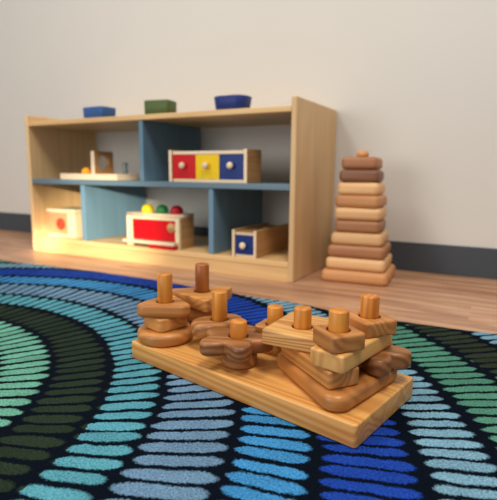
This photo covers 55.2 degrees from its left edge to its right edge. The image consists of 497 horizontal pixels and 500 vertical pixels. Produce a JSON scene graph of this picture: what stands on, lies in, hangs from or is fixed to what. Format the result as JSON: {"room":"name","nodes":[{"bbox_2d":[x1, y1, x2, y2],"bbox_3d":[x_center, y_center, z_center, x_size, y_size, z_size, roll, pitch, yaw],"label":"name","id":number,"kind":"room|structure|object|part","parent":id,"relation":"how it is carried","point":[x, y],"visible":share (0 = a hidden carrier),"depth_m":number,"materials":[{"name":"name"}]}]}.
{"room":"children's room","nodes":[
{"label":"children's room","id":0,"kind":"room"},
{"bbox_2d":[0,0,496,248],"bbox_3d":[0.262,-1.299,1.868,7.500,2.700,0.120,5,11,28],"label":"wall","id":1,"kind":"structure","parent":0,"point":[410,84],"depth_m":1.94,"materials":[{"name":"white paint"}]},
{"bbox_2d":[0,212,496,279],"bbox_3d":[0.222,-0.013,2.025,7.500,0.110,0.006,5,11,28],"label":"baseboard","id":2,"kind":"structure","parent":1,"relation":"attached to","point":[478,262],"depth_m":1.77,"materials":[{"name":"grey plastic"}]},
{"bbox_2d":[0,230,496,333],"bbox_3d":[-0.784,0.364,0.193,7.500,0.050,4.490,5,11,28],"label":"floor","id":3,"kind":"structure","parent":0,"point":[441,300],"depth_m":1.54,"materials":[{"name":"laminate"}]},
{"bbox_2d":[24,96,336,281],"bbox_3d":[-0.330,-0.273,2.043,1.314,0.610,0.407,5,11,28],"label":"shelving unit","id":4,"kind":"object","parent":3,"relation":"on","point":[55,147],"visible":0.83,"depth_m":1.89,"materials":[{"name":"brown wood"}]},
{"bbox_3d":[-0.899,-0.328,2.345,0.020,0.610,0.407,5,11,28],"label":"panel","id":5,"kind":"part","parent":4,"relation":"part of","materials":[{"name":"brown wood"}]},
{"bbox_2d":[46,206,82,237],"bbox_3d":[-0.818,-0.133,2.236,0.174,0.127,0.163,5,10,26],"label":"box","id":6,"kind":"object","parent":4,"relation":"on","point":[63,221],"visible":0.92,"depth_m":2.16,"materials":[{"name":"paint"}]},
{"bbox_3d":[-0.871,-0.122,2.179,0.113,0.094,0.004,5,10,26],"label":"panel","id":7,"kind":"part","parent":6,"relation":"part of","materials":[{"name":"pink paint"}]},
{"bbox_3d":[-0.818,-0.189,2.227,0.174,0.014,0.163,5,10,26],"label":"lid","id":8,"kind":"part","parent":6,"relation":"part of","materials":[{"name":"beige paint"}]},
{"bbox_2d":[60,151,138,179],"bbox_3d":[-0.663,-0.373,2.104,0.338,0.122,0.135,5,11,28],"label":"tray","id":9,"kind":"object","parent":4,"relation":"on","point":[107,173],"visible":0.98,"depth_m":2.05,"materials":[{"name":"brown wood"}]},
{"bbox_2d":[81,167,90,173],"bbox_3d":[-0.715,-0.343,2.100,0.042,0.042,0.042,5,11,28],"label":"ball","id":10,"kind":"object","parent":9,"relation":"in","point":[86,170],"visible":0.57,"depth_m":2.08,"materials":[{"name":"orange paint"}]},
{"bbox_2d":[60,174,138,179],"bbox_3d":[-0.663,-0.325,2.112,0.338,0.025,0.135,5,11,28],"label":"tray","id":11,"kind":"object","parent":9,"relation":"attached to","point":[62,176],"depth_m":2.04,"materials":[{"name":"brown wood"}]},
{"bbox_3d":[-0.641,-0.377,2.092,0.020,0.112,0.112,5,11,28],"label":"holed panel","id":12,"kind":"part","parent":9,"relation":"part of","materials":[{"name":"beige wood"}]},
{"bbox_3d":[-0.535,-0.346,2.059,0.024,0.064,0.024,5,11,28],"label":"post","id":13,"kind":"part","parent":9,"relation":"part of","materials":[{"name":"grey paint"}]},
{"bbox_2d":[83,106,115,117],"bbox_3d":[-0.631,-0.577,2.017,0.124,0.049,0.084,6,11,32],"label":"tray","id":14,"kind":"object","parent":4,"relation":"on","point":[97,111],"visible":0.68,"depth_m":1.98,"materials":[{"name":"blue plastic"}]},
{"bbox_2d":[123,211,193,249],"bbox_3d":[-0.368,-0.083,1.930,0.266,0.134,0.130,5,11,28],"label":"box","id":15,"kind":"object","parent":4,"relation":"on","point":[166,231],"visible":0.94,"depth_m":1.89,"materials":[{"name":"brown wood"}]},
{"bbox_2d":[142,204,153,212],"bbox_3d":[-0.415,-0.166,1.959,0.050,0.050,0.050,5,11,28],"label":"ball","id":16,"kind":"object","parent":15,"relation":"in","point":[147,208],"visible":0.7,"depth_m":1.94,"materials":[{"name":"yellow paint"}]},
{"bbox_3d":[-0.382,-0.072,1.906,0.266,0.122,0.012,5,11,28],"label":"frame","id":17,"kind":"part","parent":15,"relation":"part of","materials":[{"name":"beige paint"}]},
{"bbox_3d":[-0.377,-0.081,1.903,0.215,0.080,0.008,5,11,28],"label":"door","id":18,"kind":"part","parent":15,"relation":"part of","materials":[{"name":"red paint"}]},
{"bbox_2d":[156,204,167,213],"bbox_3d":[-0.349,-0.159,1.924,0.050,0.050,0.050,5,11,28],"label":"ball","id":19,"kind":"object","parent":15,"relation":"in","point":[161,209],"visible":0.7,"depth_m":1.91,"materials":[{"name":"green paint"}]},
{"bbox_3d":[-0.305,-0.085,1.849,0.038,0.038,0.016,5,11,28],"label":"knob","id":20,"kind":"part","parent":15,"relation":"part of","materials":[{"name":"beige wood"}]},
{"bbox_2d":[170,205,182,213],"bbox_3d":[-0.285,-0.153,1.890,0.050,0.050,0.050,5,11,28],"label":"ball","id":21,"kind":"object","parent":15,"relation":"in","point":[176,209],"visible":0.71,"depth_m":1.87,"materials":[{"name":"paint"}]},
{"bbox_2d":[144,99,176,113],"bbox_3d":[-0.343,-0.552,1.858,0.108,0.056,0.078,4,10,18],"label":"tray","id":22,"kind":"object","parent":4,"relation":"on","point":[150,106],"visible":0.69,"depth_m":1.82,"materials":[{"name":"green plastic"}]},
{"bbox_3d":[-0.329,-0.288,2.042,1.274,0.021,0.405,5,11,28],"label":"shelf","id":23,"kind":"part","parent":4,"relation":"part of","materials":[{"name":"blue wood"}]},
{"bbox_2d":[169,149,260,182],"bbox_3d":[-0.130,-0.310,1.763,0.336,0.118,0.125,5,11,28],"label":"drawer box","id":24,"kind":"object","parent":4,"relation":"on","point":[234,166],"visible":1,"depth_m":1.71,"materials":[{"name":"beige wood"}]},
{"bbox_3d":[-0.246,-0.314,1.765,0.025,0.025,0.021,5,11,28],"label":"knob","id":25,"kind":"part","parent":24,"relation":"part of","materials":[{"name":"brown wood"}]},
{"bbox_3d":[-0.218,-0.317,1.817,0.101,0.088,0.095,5,11,28],"label":"drawer","id":26,"kind":"part","parent":24,"relation":"part of","materials":[{"name":"red paint"}]},
{"bbox_3d":[-0.155,-0.305,1.717,0.025,0.025,0.021,5,11,28],"label":"knob","id":27,"kind":"part","parent":24,"relation":"part of","materials":[{"name":"brown wood"}]},
{"bbox_3d":[-0.128,-0.308,1.769,0.101,0.088,0.095,5,11,28],"label":"drawer","id":28,"kind":"part","parent":24,"relation":"part of","materials":[{"name":"yellow paint"}]},
{"bbox_3d":[-0.064,-0.296,1.669,0.025,0.025,0.021,5,11,28],"label":"knob","id":29,"kind":"part","parent":24,"relation":"part of","materials":[{"name":"brown wood"}]},
{"bbox_3d":[-0.037,-0.300,1.721,0.101,0.088,0.095,5,11,28],"label":"drawer","id":30,"kind":"part","parent":24,"relation":"part of","materials":[{"name":"blue paint"}]},
{"bbox_2d":[214,95,251,109],"bbox_3d":[-0.056,-0.521,1.701,0.134,0.050,0.098,5,11,28],"label":"tray","id":31,"kind":"object","parent":4,"relation":"on","point":[225,101],"visible":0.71,"depth_m":1.66,"materials":[{"name":"blue plastic"}]},
{"bbox_2d":[232,222,287,258],"bbox_3d":[0.047,-0.040,1.805,0.098,0.098,0.295,5,11,28],"label":"drawer box","id":32,"kind":"object","parent":4,"relation":"on","point":[258,240],"visible":1,"depth_m":1.72,"materials":[{"name":"beige wood"}]},
{"bbox_3d":[-0.020,-0.015,1.688,0.025,0.025,0.020,5,11,28],"label":"knob","id":33,"kind":"part","parent":32,"relation":"part of","materials":[{"name":"brown wood"}]},
{"bbox_3d":[-0.014,-0.057,1.688,0.075,0.010,0.003,5,11,28],"label":"rail","id":34,"kind":"part","parent":32,"relation":"part of","materials":[{"name":"brown wood"}]},
{"bbox_3d":[0.047,-0.036,1.806,0.074,0.070,0.255,5,11,28],"label":"drawer","id":35,"kind":"part","parent":32,"relation":"part of","materials":[{"name":"blue paint"}]},
{"bbox_3d":[0.240,-0.219,1.742,0.020,0.610,0.407,5,11,28],"label":"panel","id":36,"kind":"part","parent":4,"relation":"part of","materials":[{"name":"brown wood"}]},
{"bbox_2d":[0,260,496,499],"bbox_3d":[-0.612,0.311,0.348,4.050,0.006,2.539,5,11,28],"label":"rug","id":37,"kind":"object","parent":3,"relation":"on","point":[82,418],"visible":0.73,"depth_m":0.70,"materials":[{"name":"carpet"}]},
{"bbox_2d":[132,263,412,447],"bbox_3d":[0.021,0.141,0.850,0.488,0.174,0.202,8,12,39],"label":"board","id":38,"kind":"object","parent":37,"relation":"on","point":[265,387],"visible":0.66,"depth_m":0.76,"materials":[{"name":"brown wood"}]},
{"bbox_2d":[137,322,193,346],"bbox_3d":[-0.165,0.164,0.948,0.111,0.026,0.111,0,9,0],"label":"ring","id":39,"kind":"object","parent":38,"relation":"on","point":[147,336],"visible":0.68,"depth_m":0.90,"materials":[{"name":"brown wood"}]},
{"bbox_2d":[144,317,186,332],"bbox_3d":[-0.164,0.139,0.944,0.062,0.026,0.068,10,13,44],"label":"ring","id":40,"kind":"object","parent":39,"relation":"on","point":[161,325],"visible":0.59,"depth_m":0.92,"materials":[{"name":"brown wood"}]},
{"bbox_2d":[137,295,190,317],"bbox_3d":[-0.165,0.112,0.951,0.104,0.026,0.092,0,9,0],"label":"ring","id":41,"kind":"object","parent":40,"relation":"on","point":[151,308],"visible":0.83,"depth_m":0.91,"materials":[{"name":"brown wood"}]},
{"bbox_2d":[223,353,256,369],"bbox_3d":[-0.015,0.185,0.827,0.060,0.026,0.060,8,12,39],"label":"ring","id":42,"kind":"object","parent":38,"relation":"on","point":[252,361],"visible":0.39,"depth_m":0.80,"materials":[{"name":"brown wood"}]},
{"bbox_2d":[200,325,272,361],"bbox_3d":[-0.019,0.160,0.825,0.123,0.026,0.127,1,9,5],"label":"ring","id":43,"kind":"object","parent":42,"relation":"on","point":[218,342],"visible":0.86,"depth_m":0.79,"materials":[{"name":"brown wood"}]},
{"bbox_2d":[267,346,280,356],"bbox_3d":[0.049,0.175,0.891,0.060,0.026,0.052,8,12,39],"label":"ring","id":44,"kind":"object","parent":38,"relation":"on","point":[275,350],"visible":0.06,"depth_m":0.86,"materials":[{"name":"brown wood"}]},
{"bbox_2d":[255,319,266,332],"bbox_3d":[0.049,0.150,0.887,0.064,0.026,0.052,6,11,29],"label":"ring","id":45,"kind":"object","parent":44,"relation":"on","point":[261,325],"visible":0.12,"depth_m":0.88,"materials":[{"name":"brown wood"}]},
{"bbox_2d":[276,351,396,411],"bbox_3d":[0.153,0.197,0.768,0.169,0.026,0.195,-3,10,-22],"label":"plate","id":46,"kind":"object","parent":38,"relation":"on","point":[342,399],"visible":0.55,"depth_m":0.70,"materials":[{"name":"brown wood"}]},
{"bbox_2d":[281,347,358,389],"bbox_3d":[0.108,0.173,0.747,0.058,0.027,0.151,-4,10,-25],"label":"plate","id":47,"kind":"object","parent":46,"relation":"on","point":[329,379],"visible":0.52,"depth_m":0.69,"materials":[{"name":"brown wood"}]},
{"bbox_2d":[262,312,328,352],"bbox_3d":[0.092,0.137,0.800,0.100,0.025,0.116,6,11,29],"label":"square plate","id":48,"kind":"object","parent":47,"relation":"on","point":[281,333],"visible":0.59,"depth_m":0.76,"materials":[{"name":"brown wood"}]},
{"bbox_2d":[357,343,411,376],"bbox_3d":[0.202,0.169,0.772,0.118,0.027,0.119,5,10,24],"label":"ring","id":49,"kind":"object","parent":46,"relation":"on","point":[381,364],"visible":0.46,"depth_m":0.73,"materials":[{"name":"brown wood"}]},
{"bbox_2d":[310,335,391,373],"bbox_3d":[0.162,0.148,0.733,0.060,0.027,0.161,8,12,39],"label":"plate","id":50,"kind":"object","parent":49,"relation":"on","point":[341,363],"visible":0.57,"depth_m":0.68,"materials":[{"name":"brown wood"}]},
{"bbox_2d":[313,324,364,353],"bbox_3d":[0.131,0.127,0.693,0.057,0.025,0.059,-3,10,-22],"label":"ring","id":51,"kind":"object","parent":50,"relation":"on","point":[354,340],"visible":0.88,"depth_m":0.67,"materials":[{"name":"brown wood"}]},
{"bbox_2d":[349,310,396,337],"bbox_3d":[0.193,0.117,0.762,0.062,0.024,0.068,-3,10,-22],"label":"ring","id":52,"kind":"object","parent":50,"relation":"on","point":[385,325],"visible":0.62,"depth_m":0.73,"materials":[{"name":"brown wood"}]},
{"bbox_3d":[-0.098,0.154,1.012,0.070,0.025,0.070,8,12,39],"label":"ring","id":53,"kind":"object","parent":38,"relation":"on","visible":0},
{"bbox_2d":[187,308,211,320],"bbox_3d":[-0.098,0.126,1.008,0.090,0.030,0.090,2,10,10],"label":"ring","id":54,"kind":"object","parent":53,"relation":"on","point":[194,313],"visible":0.1,"depth_m":0.96,"materials":[{"name":"brown wood"}]},
{"bbox_2d":[173,286,231,311],"bbox_3d":[-0.102,0.101,0.989,0.132,0.026,0.118,0,9,0],"label":"plate","id":55,"kind":"object","parent":54,"relation":"on","point":[202,302],"visible":0.7,"depth_m":0.97,"materials":[{"name":"brown wood"}]},
{"bbox_3d":[-0.056,0.170,0.918,0.066,0.025,0.066,8,12,39],"label":"ring","id":56,"kind":"object","parent":38,"relation":"on","visible":0},
{"bbox_2d":[191,313,241,337],"bbox_3d":[-0.060,0.144,0.915,0.106,0.026,0.064,-6,11,-32],"label":"ring","id":57,"kind":"object","parent":56,"relation":"on","point":[199,326],"visible":0.56,"depth_m":0.89,"materials":[{"name":"brown wood"}]},
{"bbox_2d":[322,264,394,285],"bbox_3d":[0.395,0.078,1.695,0.224,0.042,0.224,5,10,24],"label":"ring","id":58,"kind":"object","parent":3,"relation":"on","point":[328,274],"visible":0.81,"depth_m":1.60,"materials":[{"name":"beige wood"}]},
{"bbox_2d":[326,253,391,272],"bbox_3d":[0.395,0.036,1.688,0.201,0.042,0.201,4,10,23],"label":"ring","id":59,"kind":"object","parent":58,"relation":"on","point":[344,263],"visible":0.77,"depth_m":1.60,"materials":[{"name":"beige wood"}]},
{"bbox_2d":[328,241,390,259],"bbox_3d":[0.394,-0.005,1.681,0.193,0.042,0.193,4,10,23],"label":"ring","id":60,"kind":"object","parent":59,"relation":"on","point":[336,250],"visible":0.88,"depth_m":1.60,"materials":[{"name":"brown wood"}]},
{"bbox_2d":[331,230,387,246],"bbox_3d":[0.394,-0.047,1.674,0.176,0.042,0.176,4,10,22],"label":"ring","id":61,"kind":"object","parent":60,"relation":"on","point":[344,238],"visible":0.91,"depth_m":1.60,"materials":[{"name":"beige wood"}]},
{"bbox_2d":[335,218,385,233],"bbox_3d":[0.393,-0.089,1.667,0.155,0.042,0.155,4,10,23],"label":"ring","id":62,"kind":"object","parent":61,"relation":"on","point":[355,226],"visible":0.87,"depth_m":1.60,"materials":[{"name":"brown wood"}]},
{"bbox_2d":[335,206,385,220],"bbox_3d":[0.393,-0.130,1.660,0.157,0.042,0.157,4,10,22],"label":"ring","id":63,"kind":"object","parent":62,"relation":"on","point":[341,213],"visible":0.9,"depth_m":1.59,"materials":[{"name":"beige wood"}]},
{"bbox_2d":[335,194,386,207],"bbox_3d":[0.392,-0.172,1.653,0.152,0.042,0.152,5,11,26],"label":"ring","id":64,"kind":"object","parent":63,"relation":"on","point":[353,201],"visible":0.94,"depth_m":1.59,"materials":[{"name":"brown wood"}]},
{"bbox_2d":[338,182,384,195],"bbox_3d":[0.392,-0.213,1.646,0.141,0.042,0.141,5,10,24],"label":"ring","id":65,"kind":"object","parent":64,"relation":"on","point":[344,188],"visible":0.96,"depth_m":1.59,"materials":[{"name":"beige wood"}]},
{"bbox_2d":[339,170,383,182],"bbox_3d":[0.391,-0.255,1.639,0.135,0.042,0.135,4,10,22],"label":"ring","id":66,"kind":"object","parent":65,"relation":"on","point":[367,176],"visible":0.96,"depth_m":1.58,"materials":[{"name":"brown wood"}]},
{"bbox_2d":[342,157,382,169],"bbox_3d":[0.391,-0.297,1.633,0.123,0.042,0.123,5,10,23],"label":"ring","id":67,"kind":"object","parent":66,"relation":"on","point":[348,163],"visible":1,"depth_m":1.58,"materials":[{"name":"brown wood"}]},
{"bbox_2d":[357,150,368,156],"bbox_3d":[0.391,-0.330,1.627,0.042,0.024,0.042,5,11,28],"label":"handle","id":68,"kind":"object","parent":67,"relation":"on","point":[362,153],"visible":0.81,"depth_m":1.61,"materials":[{"name":"brown wood"}]}
]}

